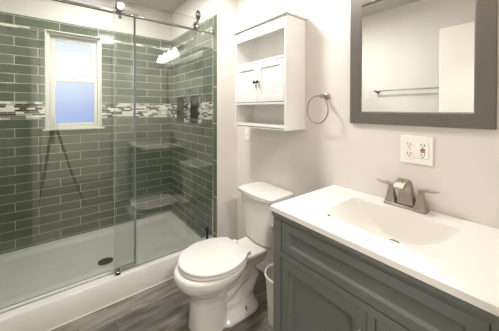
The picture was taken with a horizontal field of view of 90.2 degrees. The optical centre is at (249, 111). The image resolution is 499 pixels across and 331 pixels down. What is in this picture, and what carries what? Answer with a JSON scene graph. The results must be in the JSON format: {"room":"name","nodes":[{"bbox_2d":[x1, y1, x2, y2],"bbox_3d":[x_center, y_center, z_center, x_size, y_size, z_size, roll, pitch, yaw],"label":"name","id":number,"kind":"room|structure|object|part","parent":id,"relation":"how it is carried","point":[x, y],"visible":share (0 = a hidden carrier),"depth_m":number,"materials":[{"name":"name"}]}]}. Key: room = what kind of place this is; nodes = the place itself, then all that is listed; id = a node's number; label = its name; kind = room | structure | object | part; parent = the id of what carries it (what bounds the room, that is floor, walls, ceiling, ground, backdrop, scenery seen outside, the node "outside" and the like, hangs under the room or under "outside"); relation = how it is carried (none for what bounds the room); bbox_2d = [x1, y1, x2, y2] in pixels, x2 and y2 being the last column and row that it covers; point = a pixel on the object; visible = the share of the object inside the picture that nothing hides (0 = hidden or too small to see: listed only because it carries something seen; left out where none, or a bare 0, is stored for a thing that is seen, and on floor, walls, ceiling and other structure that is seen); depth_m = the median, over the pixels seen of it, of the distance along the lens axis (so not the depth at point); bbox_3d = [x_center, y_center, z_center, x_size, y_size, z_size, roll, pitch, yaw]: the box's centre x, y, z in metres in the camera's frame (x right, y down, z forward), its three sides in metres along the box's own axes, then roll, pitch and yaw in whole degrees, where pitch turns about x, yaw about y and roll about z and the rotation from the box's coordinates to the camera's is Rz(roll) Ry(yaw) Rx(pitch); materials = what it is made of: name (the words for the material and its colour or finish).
{"room":"bathroom","nodes":[
{"label":"bathroom","id":0,"kind":"room"},
{"bbox_2d":[0,0,170,253],"bbox_3d":[-1.455,0.045,2.651,1.839,2.440,0.100,0,1,-38],"label":"wall","id":1,"kind":"structure","parent":0,"point":[56,184],"depth_m":2.44,"materials":[{"name":"green tile"}]},
{"bbox_2d":[43,29,104,130],"bbox_3d":[-1.707,-0.292,2.435,0.490,0.926,0.120,0,1,-38],"label":"window","id":2,"kind":"structure","parent":1,"relation":"in","point":[50,46],"depth_m":2.40,"materials":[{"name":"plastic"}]},
{"bbox_3d":[-1.735,-0.506,2.463,0.372,0.421,0.022,0,1,-38],"label":"sash","id":3,"kind":"part","parent":2,"relation":"part of","materials":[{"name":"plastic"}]},
{"bbox_3d":[-1.718,-0.091,2.446,0.378,0.466,0.024,0,1,-38],"label":"sash","id":4,"kind":"part","parent":2,"relation":"part of","materials":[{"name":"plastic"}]},
{"bbox_3d":[-1.685,0.163,2.411,0.490,0.016,0.048,0,1,-38],"label":"sill","id":5,"kind":"part","parent":2,"relation":"part of","materials":[{"name":"white paint"}]},
{"bbox_2d":[117,0,186,12],"bbox_3d":[-0.125,-1.186,0.864,1.939,0.060,4.534,0,1,-38],"label":"ceiling","id":6,"kind":"structure","parent":0,"point":[168,5],"depth_m":2.70,"materials":[{"name":"paint"}]},
{"bbox_2d":[51,267,272,330],"bbox_3d":[-0.129,1.314,0.887,1.939,0.060,4.534,0,1,-38],"label":"floor","id":7,"kind":"structure","parent":0,"point":[160,307],"depth_m":1.56,"materials":[{"name":"grey wood"}]},
{"bbox_2d":[0,211,211,330],"bbox_3d":[-1.214,1.190,2.098,1.528,0.163,1.085,0,1,-38],"label":"shower pan","id":8,"kind":"object","parent":7,"relation":"on","point":[29,272],"visible":0.9,"depth_m":1.90,"materials":[{"name":"white plastic"}]},
{"bbox_2d":[0,0,135,313],"bbox_3d":[-1.178,0.197,1.537,0.894,1.832,0.037,0,1,-38],"label":"shower panel","id":9,"kind":"object","parent":8,"relation":"on","point":[103,274],"visible":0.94,"depth_m":1.77,"materials":[{"name":"clear glass"}]},
{"bbox_3d":[-1.188,0.196,1.537,0.879,1.829,0.008,0,1,-38],"label":"glass pane","id":10,"kind":"part","parent":9,"relation":"part of","materials":[{"name":"clear glass"}]},
{"bbox_2d":[115,268,120,275],"bbox_3d":[-0.904,1.101,1.706,0.032,0.023,0.045,0,1,-38],"label":"guide","id":11,"kind":"object","parent":8,"relation":"on","point":[117,271],"visible":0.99,"depth_m":1.70,"materials":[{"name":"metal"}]},
{"bbox_2d":[205,226,208,238],"bbox_3d":[-0.342,1.098,2.005,0.096,0.350,0.096,0,1,-38],"label":"toilet brush","id":12,"kind":"object","parent":7,"relation":"on","point":[207,227],"visible":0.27,"depth_m":1.99,"materials":[{"name":"black plastic"}]},
{"bbox_2d":[173,181,293,330],"bbox_3d":[-0.102,0.914,1.611,0.773,0.726,0.392,0,1,-38],"label":"toilet","id":13,"kind":"object","parent":7,"relation":"on","point":[219,275],"visible":0.97,"depth_m":1.54,"materials":[{"name":"white ceramic"}]},
{"bbox_3d":[-0.228,0.898,1.519,0.403,0.015,0.368,0,1,-38],"label":"seat","id":14,"kind":"part","parent":13,"relation":"part of","materials":[{"name":"white plastic"}]},
{"bbox_3d":[-0.233,0.878,1.516,0.394,0.016,0.376,0,1,-38],"label":"lid","id":15,"kind":"part","parent":13,"relation":"part of","materials":[{"name":"white plastic"}]},
{"bbox_3d":[-0.144,1.093,1.588,0.676,0.369,0.374,0,1,-38],"label":"bowl","id":16,"kind":"part","parent":13,"relation":"part of","materials":[{"name":"white ceramic"}]},
{"bbox_3d":[0.105,0.749,1.779,0.221,0.315,0.356,0,1,-38],"label":"tank","id":17,"kind":"part","parent":13,"relation":"part of","materials":[{"name":"white ceramic"}]},
{"bbox_3d":[0.102,0.571,1.775,0.247,0.041,0.380,0,1,-38],"label":"tank lid","id":18,"kind":"part","parent":13,"relation":"part of","materials":[{"name":"white ceramic"}]},
{"bbox_2d":[264,263,272,326],"bbox_3d":[0.196,1.131,1.525,0.212,0.294,0.212,0,1,-38],"label":"wastebasket","id":19,"kind":"object","parent":7,"relation":"on","point":[268,273],"visible":0.3,"depth_m":1.49,"materials":[{"name":"white plastic"}]},
{"bbox_2d":[272,211,498,330],"bbox_3d":[0.534,0.873,1.015,0.530,0.822,0.766,0,1,-38],"label":"vanity cabinet","id":20,"kind":"object","parent":7,"relation":"on","point":[321,283],"visible":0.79,"depth_m":0.87,"materials":[{"name":"grey wood"}]},
{"bbox_3d":[0.269,0.922,0.976,0.018,0.528,0.388,0,1,-38],"label":"door","id":21,"kind":"part","parent":20,"relation":"part of","materials":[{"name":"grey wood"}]},
{"bbox_2d":[270,185,498,316],"bbox_3d":[0.542,0.499,1.015,0.516,0.124,0.788,0,1,-38],"label":"countertop","id":22,"kind":"structure","parent":20,"relation":"on","point":[458,257],"depth_m":0.91,"materials":[{"name":"white stone"}]},
{"bbox_2d":[377,178,439,214],"bbox_3d":[0.696,0.369,1.124,0.125,0.134,0.256,0,1,-38],"label":"faucet","id":23,"kind":"object","parent":22,"relation":"on","point":[406,199],"visible":1,"depth_m":1.12,"materials":[{"name":"silver metal"}]},
{"bbox_3d":[0.659,0.341,1.207,0.023,0.017,0.079,0,1,-38],"label":"lever","id":24,"kind":"part","parent":23,"relation":"part of","materials":[{"name":"silver metal"}]},
{"bbox_3d":[0.676,0.384,1.186,0.045,0.079,0.047,0,1,-38],"label":"handle","id":25,"kind":"part","parent":23,"relation":"part of","materials":[{"name":"silver metal"}]},
{"bbox_3d":[0.696,0.364,1.124,0.125,0.123,0.071,0,1,-38],"label":"spout","id":26,"kind":"part","parent":23,"relation":"part of","materials":[{"name":"silver metal"}]},
{"bbox_3d":[0.714,0.430,1.138,0.053,0.012,0.173,0,1,-38],"label":"plate","id":27,"kind":"part","parent":23,"relation":"part of","materials":[{"name":"silver metal"}]},
{"bbox_3d":[0.751,0.385,1.090,0.045,0.079,0.047,0,1,-38],"label":"handle","id":28,"kind":"part","parent":23,"relation":"part of","materials":[{"name":"silver metal"}]},
{"bbox_3d":[0.768,0.342,1.068,0.023,0.017,0.079,0,1,-38],"label":"lever","id":29,"kind":"part","parent":23,"relation":"part of","materials":[{"name":"silver metal"}]},
{"bbox_3d":[0.489,0.739,0.694,0.018,0.156,0.262,0,1,-38],"label":"drawer","id":30,"kind":"part","parent":20,"relation":"part of","materials":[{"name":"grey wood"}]},
{"bbox_2d":[171,0,237,239],"bbox_3d":[-0.488,0.047,2.655,0.312,2.440,1.086,0,1,-38],"label":"wall","id":31,"kind":"structure","parent":0,"point":[191,52],"depth_m":2.31,"materials":[{"name":"green tile"}]},
{"bbox_2d":[237,0,498,263],"bbox_3d":[0.955,0.065,0.985,0.100,2.440,3.372,0,1,-38],"label":"wall","id":32,"kind":"structure","parent":0,"point":[337,151],"depth_m":1.44,"materials":[{"name":"white paint"}]},
{"bbox_2d":[245,127,249,140],"bbox_3d":[-0.022,0.190,2.138,0.016,0.115,0.070,0,1,-38],"label":"light switch","id":33,"kind":"object","parent":32,"relation":"attached to","point":[247,130],"visible":0.91,"depth_m":2.14,"materials":[{"name":"plastic"}]},
{"bbox_2d":[256,260,269,272],"bbox_3d":[0.194,1.228,1.873,0.013,0.095,1.008,0,1,-38],"label":"baseboard","id":34,"kind":"structure","parent":32,"relation":"attached to","point":[262,266],"depth_m":1.98,"materials":[{"name":"white paint"}]},
{"bbox_2d":[232,10,306,130],"bbox_3d":[0.118,-0.253,1.802,0.206,0.737,0.582,0,1,-38],"label":"upper cabinet","id":35,"kind":"object","parent":32,"relation":"attached to","point":[269,52],"visible":1,"depth_m":1.70,"materials":[{"name":"white paint"}]},
{"bbox_3d":[-0.037,-0.250,2.019,0.182,0.716,0.016,0,1,-38],"label":"panel","id":36,"kind":"part","parent":35,"relation":"part of","materials":[{"name":"white paint"}]},
{"bbox_3d":[-0.019,-0.206,1.859,0.015,0.272,0.256,0,1,-38],"label":"door","id":37,"kind":"part","parent":35,"relation":"part of","materials":[{"name":"white paint"}]},
{"bbox_2d":[236,102,283,104],"bbox_3d":[0.125,-0.059,1.809,0.174,0.014,0.518,0,1,-38],"label":"shelf","id":38,"kind":"object","parent":35,"relation":"attached to","point":[237,103],"depth_m":1.75,"materials":[{"name":"white paint"}]},
{"bbox_2d":[236,55,283,67],"bbox_3d":[0.125,-0.353,1.806,0.174,0.014,0.518,0,1,-38],"label":"shelf","id":39,"kind":"object","parent":35,"relation":"attached to","point":[273,59],"depth_m":1.72,"materials":[{"name":"white paint"}]},
{"bbox_3d":[0.197,-0.248,1.863,0.006,0.716,0.518,0,1,-38],"label":"panel","id":40,"kind":"part","parent":35,"relation":"part of","materials":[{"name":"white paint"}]},
{"bbox_3d":[0.124,0.113,1.810,0.189,0.005,0.562,0,1,-38],"label":"trim","id":41,"kind":"part","parent":35,"relation":"part of","materials":[{"name":"white paint"}]},
{"bbox_3d":[0.141,-0.204,1.655,0.015,0.272,0.256,0,1,-38],"label":"door","id":42,"kind":"part","parent":35,"relation":"part of","materials":[{"name":"white paint"}]},
{"bbox_3d":[0.292,-0.246,1.599,0.182,0.716,0.016,0,1,-38],"label":"panel","id":43,"kind":"part","parent":35,"relation":"part of","materials":[{"name":"white paint"}]},
{"bbox_2d":[307,92,329,123],"bbox_3d":[0.426,-0.023,1.526,0.064,0.192,0.174,0,1,-38],"label":"towel ring","id":44,"kind":"object","parent":32,"relation":"attached to","point":[326,96],"visible":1,"depth_m":1.50,"materials":[{"name":"silver metal"}]},
{"bbox_2d":[400,135,432,165],"bbox_3d":[0.763,0.175,1.141,0.010,0.129,0.131,0,1,-38],"label":"wall outlet","id":45,"kind":"object","parent":32,"relation":"attached to","point":[413,149],"visible":1,"depth_m":1.14,"materials":[{"name":"plastic"}]},
{"bbox_2d":[405,141,413,157],"bbox_3d":[0.746,0.175,1.160,0.003,0.077,0.035,0,1,-38],"label":"receptacle","id":46,"kind":"object","parent":45,"relation":"attached to","point":[409,145],"depth_m":1.16,"materials":[{"name":"plastic"}]},
{"bbox_2d":[417,142,428,158],"bbox_3d":[0.778,0.175,1.118,0.003,0.072,0.043,0,1,-38],"label":"receptacle","id":47,"kind":"object","parent":45,"relation":"attached to","point":[422,147],"depth_m":1.12,"materials":[{"name":"white plastic"}]},
{"bbox_2d":[350,0,497,129],"bbox_3d":[0.743,-0.279,1.155,0.021,0.686,0.582,0,1,-38],"label":"mirror","id":48,"kind":"object","parent":32,"relation":"attached to","point":[429,63],"visible":1,"depth_m":1.10,"materials":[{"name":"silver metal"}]},
{"bbox_3d":[0.746,-0.279,1.157,0.012,0.566,0.462,0,1,-38],"label":"glass","id":49,"kind":"part","parent":48,"relation":"part of","materials":[{"name":"mirror"}]},
{"bbox_3d":[-0.851,0.068,0.308,0.100,2.440,4.534,0,1,-38],"label":"wall","id":50,"kind":"structure","parent":0,"visible":0},
{"bbox_2d":[52,0,213,35],"bbox_3d":[-0.918,-0.683,1.708,1.528,0.040,0.039,0,1,-38],"label":"shower rail","id":51,"kind":"object","parent":50,"relation":"attached to","point":[135,15],"visible":0.94,"depth_m":1.76,"materials":[{"name":"metal"}]},
{"bbox_2d":[113,0,212,273],"bbox_3d":[-0.617,0.134,1.919,0.761,1.936,0.063,0,1,-38],"label":"sliding shower door","id":52,"kind":"structure","parent":51,"relation":"hanging from","point":[119,6],"depth_m":1.92,"materials":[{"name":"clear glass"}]}
]}

